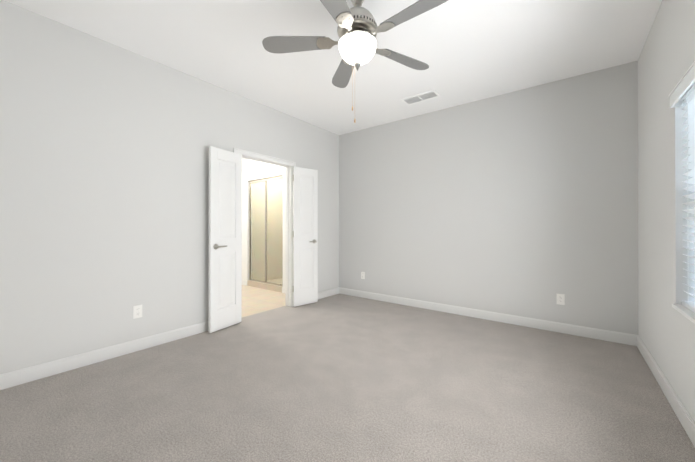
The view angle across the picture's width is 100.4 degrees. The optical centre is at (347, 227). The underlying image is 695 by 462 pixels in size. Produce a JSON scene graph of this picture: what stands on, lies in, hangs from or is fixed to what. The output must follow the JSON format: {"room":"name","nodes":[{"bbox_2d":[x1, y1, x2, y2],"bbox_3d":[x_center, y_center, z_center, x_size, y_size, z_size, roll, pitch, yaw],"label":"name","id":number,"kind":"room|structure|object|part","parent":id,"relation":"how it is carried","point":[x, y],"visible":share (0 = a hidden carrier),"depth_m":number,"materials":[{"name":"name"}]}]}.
{"room":"empty bedroom","nodes":[
{"label":"empty bedroom","id":0,"kind":"room"},
{"bbox_2d":[0,0,338,373],"bbox_3d":[-1.635,-0.229,3.170,0.120,2.740,4.990,0,0,37],"label":"wall","id":1,"kind":"structure","parent":0,"point":[104,187],"depth_m":2.50,"materials":[{"name":"white paint"}]},
{"bbox_2d":[0,321,207,389],"bbox_3d":[-2.180,1.085,2.345,0.013,0.107,2.725,0,0,37],"label":"baseboard","id":2,"kind":"structure","parent":1,"relation":"attached to","point":[40,371],"depth_m":2.41,"materials":[{"name":"white wood"}]},
{"bbox_2d":[133,305,141,318],"bbox_3d":[-1.935,0.780,2.672,0.007,0.115,0.070,0,0,37],"label":"electrical outlet","id":3,"kind":"object","parent":1,"relation":"attached to","point":[137,311],"visible":1,"depth_m":2.67,"materials":[{"name":"white plastic"}]},
{"bbox_2d":[208,146,241,332],"bbox_3d":[-1.362,0.131,3.273,0.156,1.996,0.422,0,0,37],"label":"door","id":4,"kind":"structure","parent":1,"relation":"in","point":[225,238],"depth_m":3.25,"materials":[{"name":"white wood"}]},
{"bbox_2d":[233,148,295,306],"bbox_3d":[-1.110,0.100,3.856,0.158,2.085,0.970,0,0,37],"label":"door frame","id":5,"kind":"structure","parent":1,"relation":"attached to","point":[286,164],"depth_m":4.16,"materials":[{"name":"white wood"}]},
{"bbox_2d":[293,166,317,306],"bbox_3d":[-0.605,0.134,4.245,0.158,1.996,0.420,0,0,37],"label":"door","id":6,"kind":"structure","parent":1,"relation":"in","point":[305,236],"depth_m":4.24,"materials":[{"name":"white wood"}]},
{"bbox_2d":[318,288,339,298],"bbox_3d":[-0.463,1.091,4.589,0.013,0.107,0.985,0,0,37],"label":"baseboard","id":7,"kind":"structure","parent":1,"relation":"attached to","point":[323,294],"depth_m":4.77,"materials":[{"name":"white wood"}]},
{"bbox_2d":[242,158,284,287],"bbox_3d":[-1.882,-0.225,4.839,2.300,2.740,3.340,0,0,37],"label":"wall","id":8,"kind":"structure","parent":0,"point":[253,171],"depth_m":5.83,"materials":[{"name":"white paint"}]},
{"bbox_2d":[241,278,285,317],"bbox_3d":[-1.882,1.125,4.835,2.300,0.160,3.340,0,0,37],"label":"floor","id":9,"kind":"structure","parent":0,"point":[258,297],"depth_m":4.71,"materials":[{"name":"beige tile"}]},
{"bbox_2d":[249,177,282,285],"bbox_3d":[-1.275,0.040,5.739,1.042,2.016,0.892,0,0,37],"label":"shower frame","id":10,"kind":"object","parent":9,"relation":"on","point":[266,229],"visible":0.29,"depth_m":5.41,"materials":[{"name":"silver metal"}]},
{"bbox_2d":[5,0,661,134],"bbox_3d":[-0.914,-1.640,2.842,6.270,0.080,5.340,0,0,37],"label":"ceiling","id":11,"kind":"structure","parent":0,"point":[467,51],"depth_m":2.55,"materials":[{"name":"white paint"}]},
{"bbox_2d":[262,0,447,122],"bbox_3d":[0.099,-1.182,1.940,1.226,0.840,1.264,0,0,37],"label":"ceiling fan","id":12,"kind":"object","parent":11,"relation":"hanging from","point":[357,17],"depth_m":1.92,"materials":[{"name":"silver metal"}]},
{"bbox_3d":[0.068,-1.187,1.976,0.262,0.134,0.262,0,0,37],"label":"ceiling fan shade","id":13,"kind":"part","parent":12,"relation":"part of","materials":[{"name":"white glass"}]},
{"bbox_2d":[401,90,439,104],"bbox_3d":[0.897,-1.593,3.571,0.430,0.012,0.200,0,0,37],"label":"ceiling vent","id":14,"kind":"object","parent":11,"relation":"in","point":[424,96],"visible":1,"depth_m":3.56,"materials":[{"name":"white metal"}]},
{"bbox_2d":[0,294,694,461],"bbox_3d":[-0.107,1.168,1.997,3.970,0.060,4.990,0,0,37],"label":"floor","id":15,"kind":"structure","parent":0,"point":[340,378],"depth_m":1.92,"materials":[{"name":"carpet"}]},
{"bbox_2d":[339,61,637,334],"bbox_3d":[1.421,-0.227,3.897,3.850,2.740,0.120,0,0,37],"label":"wall","id":16,"kind":"structure","parent":0,"point":[523,202],"depth_m":3.44,"materials":[{"name":"grey paint"}]},
{"bbox_2d":[338,287,635,345],"bbox_3d":[1.308,1.089,3.895,3.670,0.107,0.015,0,0,37],"label":"baseboard","id":17,"kind":"structure","parent":16,"relation":"attached to","point":[606,335],"depth_m":3.43,"materials":[{"name":"white wood"}]},
{"bbox_2d":[557,294,564,304],"bbox_3d":[2.307,0.781,3.136,0.070,0.115,0.007,0,0,37],"label":"electrical outlet","id":18,"kind":"object","parent":16,"relation":"attached to","point":[560,299],"visible":1,"depth_m":3.13,"materials":[{"name":"white plastic"}]},
{"bbox_2d":[638,0,694,421],"bbox_3d":[1.406,-0.235,0.842,0.160,2.740,4.750,0,0,37],"label":"wall","id":19,"kind":"structure","parent":0,"point":[666,329],"depth_m":1.97,"materials":[{"name":"white paint"}]},
{"bbox_2d":[636,335,694,446],"bbox_3d":[1.338,1.082,0.891,0.013,0.107,4.750,0,0,37],"label":"baseboard","id":20,"kind":"structure","parent":19,"relation":"attached to","point":[685,419],"depth_m":1.87,"materials":[{"name":"white wood"}]},
{"bbox_2d":[669,61,694,312],"bbox_3d":[1.503,-0.180,1.058,0.104,1.304,1.850,0,0,37],"label":"window blinds","id":21,"kind":"object","parent":19,"relation":"attached to","point":[682,92],"visible":1,"depth_m":1.69,"materials":[{"name":"white plastic"}]},
{"bbox_2d":[672,304,694,323],"bbox_3d":[1.522,0.487,1.041,0.129,0.022,1.854,0,0,37],"label":"window sill","id":22,"kind":"structure","parent":19,"relation":"attached to","point":[687,313],"depth_m":1.64,"materials":[{"name":"white wood"}]}
]}

